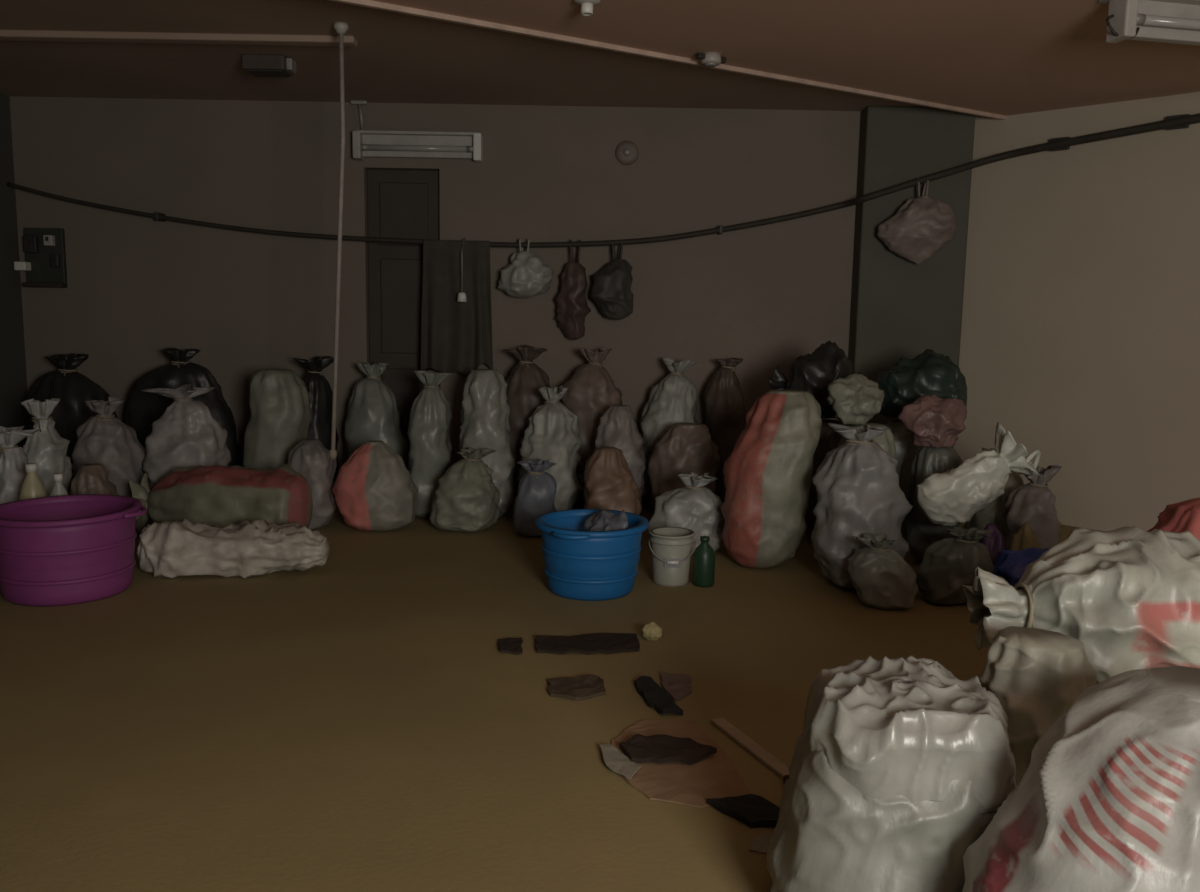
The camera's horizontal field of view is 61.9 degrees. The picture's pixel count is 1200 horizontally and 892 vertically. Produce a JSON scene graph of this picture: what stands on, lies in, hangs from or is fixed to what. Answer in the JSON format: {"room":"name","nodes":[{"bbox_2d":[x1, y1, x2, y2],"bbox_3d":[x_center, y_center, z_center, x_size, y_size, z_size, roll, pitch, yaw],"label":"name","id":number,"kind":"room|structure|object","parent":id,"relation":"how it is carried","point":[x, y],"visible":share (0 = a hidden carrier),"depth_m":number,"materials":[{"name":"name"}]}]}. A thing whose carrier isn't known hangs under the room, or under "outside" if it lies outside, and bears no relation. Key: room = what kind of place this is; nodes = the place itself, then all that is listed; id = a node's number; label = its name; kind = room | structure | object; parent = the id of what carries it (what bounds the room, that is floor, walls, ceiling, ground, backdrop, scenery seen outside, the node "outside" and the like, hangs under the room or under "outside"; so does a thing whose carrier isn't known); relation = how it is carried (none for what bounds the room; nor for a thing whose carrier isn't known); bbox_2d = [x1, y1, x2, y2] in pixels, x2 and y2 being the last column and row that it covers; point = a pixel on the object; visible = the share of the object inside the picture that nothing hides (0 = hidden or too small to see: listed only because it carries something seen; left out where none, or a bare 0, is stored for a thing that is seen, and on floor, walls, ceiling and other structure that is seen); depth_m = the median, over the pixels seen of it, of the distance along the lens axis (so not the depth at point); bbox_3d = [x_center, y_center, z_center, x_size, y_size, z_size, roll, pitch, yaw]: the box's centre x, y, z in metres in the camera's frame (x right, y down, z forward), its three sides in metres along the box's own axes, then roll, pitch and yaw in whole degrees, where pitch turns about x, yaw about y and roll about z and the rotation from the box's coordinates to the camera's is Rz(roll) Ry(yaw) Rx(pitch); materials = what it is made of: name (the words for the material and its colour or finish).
{"room":"waste facility","nodes":[
{"label":"waste facility","id":0,"kind":"room"},
{"bbox_2d":[0,93,27,445],"bbox_3d":[-4.578,-0.531,3.269,0.200,3.000,11.000,1,8,0],"label":"wall","id":1,"kind":"structure","parent":0,"point":[13,376],"depth_m":7.56,"materials":[{"name":"paint"}]},
{"bbox_2d":[10,96,860,499],"bbox_3d":[-0.624,-1.091,7.826,8.086,3.000,0.200,1,8,0],"label":"wall","id":2,"kind":"structure","parent":0,"point":[768,296],"depth_m":7.65,"materials":[{"name":"paint"}]},
{"bbox_2d":[14,228,67,287],"bbox_3d":[-4.268,-1.435,7.620,0.334,0.449,0.130,1,8,0],"label":"board","id":3,"kind":"object","parent":2,"relation":"attached to","point":[44,265],"visible":1,"depth_m":7.63,"materials":[{"name":"paint"}]},
{"bbox_2d":[14,262,30,270],"bbox_3d":[-4.394,-1.368,7.610,0.085,0.065,0.090,1,8,0],"label":"socket","id":4,"kind":"object","parent":3,"relation":"attached to","point":[21,266],"depth_m":7.57,"materials":[{"name":"white plastic"}]},
{"bbox_2d":[23,235,38,252],"bbox_3d":[-4.328,-1.534,7.598,0.100,0.130,0.067,1,8,0],"label":"switch","id":5,"kind":"object","parent":3,"relation":"attached to","point":[30,242],"depth_m":7.58,"materials":[{"name":"black plastic"}]},
{"bbox_2d":[22,282,65,287],"bbox_3d":[-4.253,-1.233,7.653,0.297,0.035,0.080,1,8,0],"label":"cable tray","id":6,"kind":"object","parent":3,"relation":"on","point":[25,284],"depth_m":7.61,"materials":[{"name":"black"}]},
{"bbox_2d":[43,235,54,245],"bbox_3d":[-4.187,-1.562,7.594,0.070,0.080,0.067,1,8,0],"label":"switch","id":7,"kind":"object","parent":3,"relation":"attached to","point":[48,240],"depth_m":7.58,"materials":[{"name":"white plastic"}]},
{"bbox_2d":[50,254,60,266],"bbox_3d":[-4.150,-1.412,7.615,0.060,0.100,0.067,1,8,0],"label":"switch","id":8,"kind":"object","parent":3,"relation":"attached to","point":[55,259],"depth_m":7.60,"materials":[{"name":"black plastic"}]},
{"bbox_2d":[350,100,367,129],"bbox_3d":[-1.806,-2.522,7.496,0.120,0.316,0.068,1,8,0],"label":"bracket","id":9,"kind":"object","parent":2,"relation":"attached to","point":[353,102],"visible":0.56,"depth_m":7.50,"materials":[{"name":"metal"}]},
{"bbox_2d":[367,169,439,469],"bbox_3d":[-1.526,-0.868,7.831,0.572,2.525,0.104,1,8,0],"label":"door","id":10,"kind":"structure","parent":2,"relation":"in","point":[401,203],"depth_m":7.75,"materials":[{"name":"paint"}]},
{"bbox_2d":[352,130,482,162],"bbox_3d":[-1.362,-2.245,7.496,0.958,0.206,0.140,1,8,0],"label":"tube light","id":11,"kind":"object","parent":2,"relation":"attached to","point":[365,143],"visible":1,"depth_m":7.50,"materials":[{"name":"metal"}]},
{"bbox_2d":[7,113,1199,247],"bbox_3d":[1.047,-1.885,6.819,10.843,1.023,2.041,3,8,17],"label":"cable","id":12,"kind":"object","parent":2,"relation":"attached to","point":[1176,121],"visible":1,"depth_m":7.49,"materials":[{"name":"black rubber"}]},
{"bbox_2d":[421,240,492,375],"bbox_3d":[-1.084,-1.040,7.567,0.550,1.014,0.086,1,8,0],"label":"cloth","id":13,"kind":"object","parent":12,"relation":"hanging from","point":[456,336],"visible":0.98,"depth_m":7.56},
{"bbox_2d":[457,238,466,301],"bbox_3d":[-1.024,-1.323,7.492,0.072,0.480,0.211,1,8,0],"label":"pendant lamp","id":14,"kind":"object","parent":12,"relation":"hanging from","point":[461,295],"visible":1,"depth_m":7.43,"materials":[{"name":"plastic"}]},
{"bbox_2d":[457,292,466,301],"bbox_3d":[-1.028,-1.110,7.451,0.072,0.070,0.072,1,8,0],"label":"socket","id":15,"kind":"object","parent":14,"relation":"on","point":[461,295],"depth_m":7.42,"materials":[{"name":"white plastic"}]},
{"bbox_2d":[497,238,553,297],"bbox_3d":[-0.565,-1.342,7.547,0.396,0.446,0.349,-2,8,-22],"label":"bag","id":16,"kind":"object","parent":12,"relation":"hanging from","point":[528,274],"visible":1,"depth_m":7.46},
{"bbox_2d":[554,239,590,339],"bbox_3d":[-0.203,-1.184,7.596,0.277,0.754,0.252,5,9,29],"label":"hanging bag","id":17,"kind":"object","parent":12,"relation":"hanging from","point":[572,310],"visible":1,"depth_m":7.53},
{"bbox_2d":[590,244,633,319],"bbox_3d":[0.093,-1.251,7.577,0.330,0.587,0.318,1,8,0],"label":"bag","id":18,"kind":"object","parent":12,"relation":"hanging from","point":[611,292],"visible":1,"depth_m":7.49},
{"bbox_2d":[877,177,955,263],"bbox_3d":[2.310,-1.643,7.288,0.560,0.621,0.326,2,8,10],"label":"bag","id":19,"kind":"object","parent":12,"relation":"hanging from","point":[925,224],"visible":1,"depth_m":7.21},
{"bbox_2d":[615,141,638,164],"bbox_3d":[0.204,-2.213,7.538,0.180,0.180,0.060,1,8,0],"label":"wall fitting","id":20,"kind":"object","parent":2,"relation":"attached to","point":[626,152],"visible":1,"depth_m":7.54,"materials":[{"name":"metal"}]},
{"bbox_2d":[848,106,975,447],"bbox_3d":[2.329,-1.011,7.618,0.794,3.000,0.220,1,8,0],"label":"pillar","id":21,"kind":"structure","parent":2,"relation":"attached to","point":[901,307],"depth_m":7.46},
{"bbox_2d":[0,0,925,110],"bbox_3d":[1.634,-1.958,3.057,12.400,0.100,11.000,1,8,0],"label":"ceiling","id":22,"kind":"structure","parent":0,"point":[396,57],"depth_m":6.37,"materials":[{"name":"paint"}]},
{"bbox_2d":[0,29,356,46],"bbox_3d":[-2.905,-2.331,5.692,3.030,0.040,0.100,1,8,0],"label":"trim","id":23,"kind":"structure","parent":22,"relation":"attached to","point":[9,35],"depth_m":5.65,"materials":[{"name":"paint"}]},
{"bbox_2d":[242,54,295,76],"bbox_3d":[-2.042,-2.356,6.200,0.292,0.099,0.200,1,8,0],"label":"junction box","id":24,"kind":"object","parent":22,"relation":"attached to","point":[258,65],"visible":1,"depth_m":6.11,"materials":[{"name":"paint"}]},
{"bbox_2d":[329,22,348,459],"bbox_3d":[-1.460,-1.104,5.584,0.150,2.391,0.080,1,8,0],"label":"pull cord","id":25,"kind":"object","parent":22,"relation":"hanging from","point":[341,28],"visible":1,"depth_m":5.56,"materials":[{"name":"plastic"}]},
{"bbox_2d":[330,0,1005,119],"bbox_3d":[0.436,-2.253,5.752,6.738,0.075,0.030,-4,9,-32],"label":"trim","id":26,"kind":"structure","parent":22,"relation":"attached to","point":[365,3],"depth_m":5.59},
{"bbox_2d":[0,500,1105,891],"bbox_3d":[1.581,1.112,3.481,12.400,0.100,11.000,1,8,0],"label":"floor","id":27,"kind":"structure","parent":0,"point":[357,721],"depth_m":3.70,"materials":[{"name":"concrete"}]},
{"bbox_2d":[0,426,38,503],"bbox_3d":[-3.521,0.255,5.978,0.354,0.737,0.374,1,8,0],"label":"plastic bag","id":28,"kind":"object","parent":27,"relation":"on","point":[13,459],"visible":0.48,"depth_m":5.89,"materials":[{"name":"plastic"}]},
{"bbox_2d":[19,463,46,499],"bbox_3d":[-3.188,0.388,5.634,0.140,0.580,0.140,1,8,0],"label":"plastic bottle","id":29,"kind":"object","parent":27,"relation":"on","point":[32,486],"visible":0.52,"depth_m":5.57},
{"bbox_2d":[21,398,72,496],"bbox_3d":[-3.504,0.137,6.330,0.281,0.877,0.329,3,8,12],"label":"plastic bag","id":30,"kind":"object","parent":27,"relation":"on","point":[46,448],"visible":0.52,"depth_m":6.23,"materials":[{"name":"plastic"}]},
{"bbox_2d":[50,473,67,495],"bbox_3d":[-3.030,0.419,5.617,0.110,0.530,0.110,1,8,0],"label":"plastic bottle","id":31,"kind":"object","parent":27,"relation":"on","point":[58,489],"visible":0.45,"depth_m":5.57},
{"bbox_2d":[20,353,117,494],"bbox_3d":[-4.016,-0.151,7.571,0.712,1.090,0.410,1,8,0],"label":"garbage bag","id":32,"kind":"object","parent":27,"relation":"on","point":[66,383],"visible":0.48,"depth_m":7.41,"materials":[{"name":"plastic"}]},
{"bbox_2d":[0,494,146,606],"bbox_3d":[-2.751,0.532,5.157,0.726,0.440,0.726,-7,11,-44],"label":"plastic tub","id":33,"kind":"object","parent":27,"relation":"on","point":[62,550],"visible":1,"depth_m":4.92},
{"bbox_2d":[69,463,117,494],"bbox_3d":[-2.977,0.380,5.885,0.282,0.535,0.320,1,8,0],"label":"woven sack","id":34,"kind":"object","parent":27,"relation":"on","point":[90,478],"visible":0.24,"depth_m":5.80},
{"bbox_2d":[71,397,146,496],"bbox_3d":[-3.251,0.103,6.663,0.471,0.860,0.429,1,8,0],"label":"woven sack","id":35,"kind":"object","parent":27,"relation":"on","point":[103,439],"visible":0.61,"depth_m":6.53,"materials":[{"name":"plastic"}]},
{"bbox_2d":[124,348,241,484],"bbox_3d":[-3.145,-0.162,7.553,0.842,1.146,0.429,1,8,0],"label":"garbage bag","id":36,"kind":"object","parent":27,"relation":"on","point":[142,408],"visible":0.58,"depth_m":7.40,"materials":[{"name":"plastic"}]},
{"bbox_2d":[141,384,230,489],"bbox_3d":[-2.742,0.074,6.657,0.530,0.938,0.458,1,8,3],"label":"woven sack","id":37,"kind":"object","parent":27,"relation":"on","point":[186,434],"visible":0.6,"depth_m":6.52,"materials":[{"name":"plastic"}]},
{"bbox_2d":[129,464,312,535],"bbox_3d":[-2.351,0.358,6.233,1.111,0.505,0.528,2,8,4],"label":"woven sack","id":38,"kind":"object","parent":27,"relation":"on","point":[224,496],"visible":0.8,"depth_m":6.02,"materials":[{"name":"plastic"}]},
{"bbox_2d":[137,518,329,578],"bbox_3d":[-2.039,0.557,5.593,1.040,0.296,0.503,1,8,3],"label":"woven sack","id":39,"kind":"object","parent":27,"relation":"on","point":[248,548],"visible":1,"depth_m":5.45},
{"bbox_2d":[243,369,310,468],"bbox_3d":[-2.295,-0.025,7.100,0.488,1.029,0.419,1,8,0],"label":"woven sack","id":40,"kind":"object","parent":27,"relation":"on","point":[279,402],"visible":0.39,"depth_m":6.93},
{"bbox_2d":[287,439,336,529],"bbox_3d":[-1.939,0.257,6.679,0.362,0.598,0.384,1,8,0],"label":"woven sack","id":41,"kind":"object","parent":27,"relation":"on","point":[310,458],"visible":0.69,"depth_m":6.56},
{"bbox_2d":[293,356,338,483],"bbox_3d":[-2.143,-0.124,7.561,0.319,1.104,0.397,1,8,0],"label":"garbage bag","id":42,"kind":"object","parent":27,"relation":"on","point":[319,389],"visible":0.42,"depth_m":7.43,"materials":[{"name":"plastic"}]},
{"bbox_2d":[332,440,417,530],"bbox_3d":[-1.508,0.265,6.694,0.566,0.592,0.395,1,8,0],"label":"woven sack","id":43,"kind":"object","parent":27,"relation":"on","point":[373,490],"visible":1,"depth_m":6.56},
{"bbox_2d":[344,363,407,466],"bbox_3d":[-1.697,-0.099,7.576,0.466,1.065,0.430,1,8,0],"label":"woven sack","id":44,"kind":"object","parent":27,"relation":"on","point":[373,413],"visible":0.5,"depth_m":7.43,"materials":[{"name":"plastic"}]},
{"bbox_2d":[407,370,452,517],"bbox_3d":[-1.207,-0.014,7.093,0.335,1.045,0.449,1,8,0],"label":"woven sack","id":45,"kind":"object","parent":27,"relation":"on","point":[429,456],"visible":0.73,"depth_m":6.94,"materials":[{"name":"plastic"}]},
{"bbox_2d":[430,447,501,531],"bbox_3d":[-0.906,0.296,6.687,0.464,0.553,0.399,1,8,3],"label":"woven sack","id":46,"kind":"object","parent":27,"relation":"on","point":[466,498],"visible":1,"depth_m":6.57,"materials":[{"name":"fabric"}]},
{"bbox_2d":[459,369,515,516],"bbox_3d":[-0.794,-0.010,7.083,0.410,1.055,0.458,1,8,0],"label":"woven sack","id":47,"kind":"object","parent":27,"relation":"on","point":[485,420],"visible":0.59,"depth_m":6.91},
{"bbox_2d":[498,637,522,654],"bbox_3d":[-0.395,0.883,4.430,0.110,0.024,0.184,0,8,-6],"label":"rag","id":48,"kind":"object","parent":27,"relation":"on","point":[509,645],"visible":1,"depth_m":4.42,"materials":[{"name":"brown fabric"}]},
{"bbox_2d":[502,345,549,498],"bbox_3d":[-0.530,-0.150,7.558,0.465,1.212,0.400,1,8,0],"label":"woven sack","id":49,"kind":"object","parent":27,"relation":"on","point":[524,381],"visible":0.38,"depth_m":7.38,"materials":[{"name":"plastic"}]},
{"bbox_2d":[513,459,556,536],"bbox_3d":[-0.427,0.346,6.593,0.289,0.497,0.283,1,8,0],"label":"plastic bag","id":50,"kind":"object","parent":27,"relation":"on","point":[536,493],"visible":0.88,"depth_m":6.49,"materials":[{"name":"plastic"}]},
{"bbox_2d":[517,385,583,510],"bbox_3d":[-0.348,0.048,7.109,0.476,0.949,0.491,1,8,0],"label":"woven sack","id":51,"kind":"object","parent":27,"relation":"on","point":[552,434],"visible":0.69,"depth_m":6.96,"materials":[{"name":"plastic"}]},
{"bbox_2d":[547,674,605,699],"bbox_3d":[-0.093,0.954,3.950,0.228,0.024,0.221,0,8,-8],"label":"rag","id":52,"kind":"object","parent":27,"relation":"on","point":[583,687],"visible":1,"depth_m":3.94,"materials":[{"name":"brown fabric"}]},
{"bbox_2d":[535,633,639,654],"bbox_3d":[-0.050,0.882,4.470,0.481,0.026,0.238,0,8,-9],"label":"rag","id":53,"kind":"object","parent":27,"relation":"on","point":[607,643],"visible":1,"depth_m":4.46,"materials":[{"name":"brown fabric"}]},
{"bbox_2d":[535,509,648,600],"bbox_3d":[-0.047,0.583,5.352,0.606,0.380,0.606,-2,8,-18],"label":"plastic tub","id":54,"kind":"object","parent":27,"relation":"on","point":[581,565],"visible":0.92,"depth_m":5.15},
{"bbox_2d":[583,509,637,570],"bbox_3d":[0.040,0.531,5.350,0.308,0.386,0.351,-4,9,-30],"label":"plastic bag","id":55,"kind":"object","parent":54,"relation":"in","point":[602,520],"visible":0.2,"depth_m":5.30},
{"bbox_2d":[562,348,622,504],"bbox_3d":[-0.024,-0.140,7.572,0.570,1.205,0.488,1,8,0],"label":"woven sack","id":56,"kind":"object","parent":27,"relation":"on","point":[592,390],"visible":0.53,"depth_m":7.39,"materials":[{"name":"plastic"}]},
{"bbox_2d":[583,447,641,514],"bbox_3d":[0.082,0.306,6.594,0.408,0.593,0.397,1,8,0],"label":"woven sack","id":57,"kind":"object","parent":27,"relation":"on","point":[609,482],"visible":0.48,"depth_m":6.47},
{"bbox_2d":[595,405,645,503],"bbox_3d":[0.119,0.121,7.117,0.430,0.818,0.446,1,8,0],"label":"woven sack","id":58,"kind":"object","parent":27,"relation":"on","point":[617,427],"visible":0.34,"depth_m":6.97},
{"bbox_2d":[642,622,662,640],"bbox_3d":[0.241,0.846,4.565,0.097,0.084,0.078,1,8,0],"label":"paper ball","id":59,"kind":"object","parent":27,"relation":"on","point":[652,631],"visible":1,"depth_m":4.54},
{"bbox_2d":[634,676,682,714],"bbox_3d":[0.211,0.964,3.875,0.099,0.036,0.354,-1,8,-17],"label":"rag","id":60,"kind":"object","parent":27,"relation":"on","point":[654,696],"visible":1,"depth_m":3.84,"materials":[{"name":"black fabric"}]},
{"bbox_2d":[640,357,696,505],"bbox_3d":[0.532,-0.095,7.558,0.520,1.139,0.490,9,11,44],"label":"woven sack","id":61,"kind":"object","parent":27,"relation":"on","point":[672,400],"visible":0.56,"depth_m":7.42,"materials":[{"name":"plastic"}]},
{"bbox_2d":[648,527,695,586],"bbox_3d":[0.394,0.614,5.530,0.262,0.285,0.257,1,8,0],"label":"bucket","id":62,"kind":"object","parent":27,"relation":"on","point":[671,546],"visible":1,"depth_m":5.45,"materials":[{"name":"white plastic"}]},
{"bbox_2d":[660,671,691,701],"bbox_3d":[0.310,0.957,3.988,0.124,0.021,0.276,1,8,0],"label":"cloth","id":63,"kind":"object","parent":27,"relation":"on","point":[677,686],"visible":1,"depth_m":3.99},
{"bbox_2d":[611,719,750,807],"bbox_3d":[0.255,1.050,3.354,0.432,0.009,0.643,1,8,0],"label":"cardboard","id":64,"kind":"object","parent":27,"relation":"on","point":[715,775],"visible":0.8,"depth_m":3.24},
{"bbox_2d":[599,744,640,780],"bbox_3d":[0.058,1.041,3.303,0.095,0.009,0.271,-3,9,-28],"label":"paper","id":65,"kind":"object","parent":64,"relation":"on","point":[614,760],"visible":1,"depth_m":3.29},
{"bbox_2d":[619,734,716,763],"bbox_3d":[0.230,1.022,3.385,0.327,0.032,0.180,1,8,0],"label":"rag","id":66,"kind":"object","parent":64,"relation":"on","point":[639,748],"visible":1,"depth_m":3.36,"materials":[{"name":"brown fabric"}]},
{"bbox_2d":[647,422,719,509],"bbox_3d":[0.596,0.190,7.118,0.521,0.698,0.434,1,8,0],"label":"woven sack","id":67,"kind":"object","parent":27,"relation":"on","point":[683,448],"visible":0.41,"depth_m":6.96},
{"bbox_2d":[646,472,724,554],"bbox_3d":[0.542,0.415,6.231,0.522,0.492,0.406,1,8,0],"label":"plastic bag","id":68,"kind":"object","parent":27,"relation":"on","point":[695,507],"visible":0.66,"depth_m":6.10,"materials":[{"name":"plastic"}]},
{"bbox_2d":[693,536,714,587],"bbox_3d":[0.572,0.631,5.486,0.120,0.270,0.120,1,8,0],"label":"plastic bottle","id":69,"kind":"object","parent":27,"relation":"on","point":[704,556],"visible":1,"depth_m":5.44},
{"bbox_2d":[703,358,745,502],"bbox_3d":[0.952,-0.092,7.570,0.355,1.144,0.402,1,8,0],"label":"woven sack","id":70,"kind":"object","parent":27,"relation":"on","point":[723,396],"visible":0.57,"depth_m":7.42,"materials":[{"name":"plastic"}]},
{"bbox_2d":[706,794,779,827],"bbox_3d":[0.455,1.090,2.998,0.274,0.034,0.140,7,10,38],"label":"rag","id":71,"kind":"object","parent":27,"relation":"on","point":[754,810],"visible":0.8,"depth_m":2.98,"materials":[{"name":"black fabric"}]},
{"bbox_2d":[711,718,789,778],"bbox_3d":[0.559,1.051,3.364,0.050,0.016,0.669,-2,9,-23],"label":"batten","id":72,"kind":"object","parent":27,"relation":"on","point":[723,725],"visible":0.56,"depth_m":3.43,"materials":[{"name":"brown wood"}]},
{"bbox_2d":[749,834,771,853],"bbox_3d":[0.491,1.127,2.833,0.136,0.008,0.101,2,8,8],"label":"paper","id":73,"kind":"object","parent":27,"relation":"on","point":[761,843],"visible":0.44,"depth_m":2.83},
{"bbox_2d":[721,390,821,567],"bbox_3d":[1.005,0.195,5.904,0.588,1.034,0.468,1,8,0],"label":"woven sack","id":74,"kind":"object","parent":27,"relation":"on","point":[768,471],"visible":1,"depth_m":5.75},
{"bbox_2d":[805,419,849,537],"bbox_3d":[1.492,0.225,6.607,0.443,0.799,0.405,1,8,0],"label":"woven sack","id":75,"kind":"object","parent":27,"relation":"on","point":[829,439],"visible":0.19,"depth_m":6.43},
{"bbox_2d":[769,341,852,418],"bbox_3d":[1.388,-0.444,6.556,0.517,0.504,0.567,4,8,22],"label":"garbage bag","id":76,"kind":"object","parent":75,"relation":"on","point":[813,373],"visible":0.57,"depth_m":6.35,"materials":[{"name":"plastic"}]},
{"bbox_2d":[811,423,912,588],"bbox_3d":[1.420,0.333,5.462,0.520,0.895,0.468,1,8,0],"label":"woven sack","id":77,"kind":"object","parent":27,"relation":"on","point":[859,492],"visible":0.8,"depth_m":5.32,"materials":[{"name":"plastic"}]},
{"bbox_2d":[837,423,895,457],"bbox_3d":[1.565,0.286,6.002,0.391,0.845,0.318,1,8,0],"label":"woven sack","id":78,"kind":"object","parent":27,"relation":"on","point":[886,441],"visible":0.14,"depth_m":5.88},
{"bbox_2d":[827,373,884,424],"bbox_3d":[1.497,-0.276,5.846,0.337,0.290,0.284,1,8,0],"label":"plastic bag","id":79,"kind":"object","parent":78,"relation":"on","point":[855,399],"visible":1,"depth_m":5.78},
{"bbox_2d":[847,533,917,608],"bbox_3d":[1.448,0.643,5.122,0.357,0.375,0.273,1,8,0],"label":"woven sack","id":80,"kind":"object","parent":27,"relation":"on","point":[881,578],"visible":1,"depth_m":5.04,"materials":[{"name":"plastic"}]},
{"bbox_2d":[766,655,1016,891],"bbox_3d":[0.711,0.868,2.462,0.580,0.633,0.510,2,8,4],"label":"woven sack","id":81,"kind":"object","parent":27,"relation":"on","point":[898,766],"visible":0.99,"depth_m":2.27,"materials":[{"name":"plastic"}]},
{"bbox_2d":[886,419,920,540],"bbox_3d":[2.046,0.230,6.610,0.523,0.808,0.403,1,8,0],"label":"woven sack","id":82,"kind":"object","parent":27,"relation":"on","point":[906,451],"visible":0.08,"depth_m":6.43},
{"bbox_2d":[859,349,966,417],"bbox_3d":[2.034,-0.405,6.542,0.681,0.457,0.580,2,8,8],"label":"garbage bag","id":83,"kind":"object","parent":82,"relation":"on","point":[929,372],"visible":0.56,"depth_m":6.34,"materials":[{"name":"plastic"}]},
{"bbox_2d":[905,446,962,562],"bbox_3d":[2.015,0.355,6.015,0.335,0.721,0.302,1,8,0],"label":"woven sack","id":84,"kind":"object","parent":27,"relation":"on","point":[921,532],"visible":0.58,"depth_m":5.92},
{"bbox_2d":[897,394,967,447],"bbox_3d":[1.978,-0.153,5.935,0.371,0.307,0.327,-4,10,-34],"label":"plastic bag","id":85,"kind":"object","parent":84,"relation":"on","point":[932,420],"visible":1,"depth_m":5.85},
{"bbox_2d":[916,527,993,604],"bbox_3d":[1.843,0.626,5.237,0.389,0.391,0.316,1,8,0],"label":"woven sack","id":86,"kind":"object","parent":27,"relation":"on","point":[948,564],"visible":0.89,"depth_m":5.13,"materials":[{"name":"plastic"}]},
{"bbox_2d":[980,523,1006,565],"bbox_3d":[2.177,0.602,5.572,0.155,0.358,0.159,1,8,0],"label":"plastic bag","id":87,"kind":"object","parent":27,"relation":"on","point":[995,544],"visible":0.37,"depth_m":5.52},
{"bbox_2d":[917,422,1040,525],"bbox_3d":[2.080,0.163,5.490,0.664,0.573,0.364,1,8,0],"label":"bag","id":88,"kind":"object","parent":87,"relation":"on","point":[953,496],"visible":1,"depth_m":5.43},
{"bbox_2d":[964,448,1023,541],"bbox_3d":[2.490,0.349,6.263,0.369,0.683,0.386,1,8,0],"label":"woven sack","id":89,"kind":"object","parent":27,"relation":"on","point":[992,514],"visible":0.07,"depth_m":6.12,"materials":[{"name":"plastic"}]},
{"bbox_2d":[993,547,1048,585],"bbox_3d":[2.262,0.672,5.222,0.519,0.319,0.330,1,8,0],"label":"plastic bag","id":90,"kind":"object","parent":27,"relation":"on","point":[1010,565],"visible":0.3,"depth_m":5.13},
{"bbox_2d":[1010,523,1040,550],"bbox_3d":[2.359,0.602,5.546,0.172,0.372,0.166,-4,9,-33],"label":"plastic bag","id":91,"kind":"object","parent":27,"relation":"on","point":[1025,538],"visible":0.38,"depth_m":5.50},
{"bbox_2d":[1002,465,1061,549],"bbox_3d":[2.497,0.431,5.810,0.375,0.644,0.366,1,8,0],"label":"woven sack","id":92,"kind":"object","parent":27,"relation":"on","point":[1032,503],"visible":0.56,"depth_m":5.71,"materials":[{"name":"plastic"}]},
{"bbox_2d":[979,626,1096,785],"bbox_3d":[1.151,0.832,2.675,0.329,0.660,0.274,1,8,0],"label":"woven sack","id":93,"kind":"object","parent":27,"relation":"on","point":[1035,674],"visible":0.26,"depth_m":2.56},
{"bbox_2d":[962,666,1199,891],"bbox_3d":[1.073,0.883,2.043,0.814,0.730,0.507,-2,9,-23],"label":"woven sack","id":94,"kind":"object","parent":27,"relation":"on","point":[1107,799],"visible":1,"depth_m":1.98,"materials":[{"name":"plastic"}]},
{"bbox_2d":[1147,497,1199,539],"bbox_3d":[2.087,0.633,3.359,0.560,0.900,0.503,1,8,0],"label":"woven sack","id":95,"kind":"object","parent":27,"relation":"on","point":[1182,516],"visible":0.18,"depth_m":3.32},
{"bbox_3d":[1.645,0.896,2.967,0.500,0.470,0.444,1,8,0],"label":"woven sack","id":96,"kind":"object","parent":27,"relation":"on","visible":0},
{"bbox_2d":[962,526,1199,682],"bbox_3d":[1.515,0.443,2.916,0.856,0.426,0.533,2,8,4],"label":"woven sack","id":97,"kind":"object","parent":96,"relation":"on","point":[1131,595],"visible":0.78,"depth_m":2.76,"materials":[{"name":"plastic"}]},
{"bbox_2d":[574,0,599,15],"bbox_3d":[-0.061,-2.066,4.697,0.130,0.075,0.130,1,8,0],"label":"holder","id":98,"kind":"object","parent":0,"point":[586,5],"visible":1,"depth_m":4.68,"materials":[{"name":"plastic"}]},
{"bbox_2d":[581,3,592,15],"bbox_3d":[-0.061,-2.052,4.699,0.060,0.047,0.060,1,8,0],"label":"socket","id":99,"kind":"object","parent":98,"relation":"attached to","point":[586,8],"depth_m":4.68,"materials":[{"name":"white plastic"}]},
{"bbox_2d":[953,92,1199,531],"bbox_3d":[5.422,-0.619,5.170,0.200,3.000,7.500,-7,11,-44],"label":"wall","id":100,"kind":"structure","parent":0,"point":[1080,329],"depth_m":7.00,"materials":[{"name":"beige paint"}]},
{"bbox_2d":[372,0,1199,115],"bbox_3d":[2.407,-1.878,3.157,9.653,0.060,8.779,1,8,0],"label":"ceiling","id":101,"kind":"structure","parent":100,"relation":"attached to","point":[1001,57],"depth_m":5.36,"materials":[{"name":"paint"}]},
{"bbox_2d":[695,52,725,66],"bbox_3d":[0.632,-2.198,5.697,0.115,0.062,0.191,6,9,32],"label":"junction box","id":102,"kind":"object","parent":101,"relation":"attached to","point":[708,59],"visible":1,"depth_m":5.65,"materials":[{"name":"plastic"}]},
{"bbox_2d":[695,53,705,59],"bbox_3d":[0.569,-2.205,5.657,0.050,0.030,0.035,-4,9,-32],"label":"socket","id":103,"kind":"object","parent":102,"relation":"attached to","point":[701,56],"depth_m":5.65,"materials":[{"name":"paint"}]},
{"bbox_2d":[721,57,725,63],"bbox_3d":[0.696,-2.213,5.735,0.050,0.030,0.035,-4,9,-32],"label":"socket","id":104,"kind":"object","parent":102,"relation":"attached to","point":[723,59],"depth_m":5.72,"materials":[{"name":"paint"}]},
{"bbox_2d":[1099,0,1199,44],"bbox_3d":[2.800,-1.945,4.620,1.079,0.206,0.170,-1,8,-12],"label":"tube light","id":105,"kind":"object","parent":101,"relation":"attached to","point":[1167,21],"visible":1,"depth_m":4.54,"materials":[{"name":"metal"}]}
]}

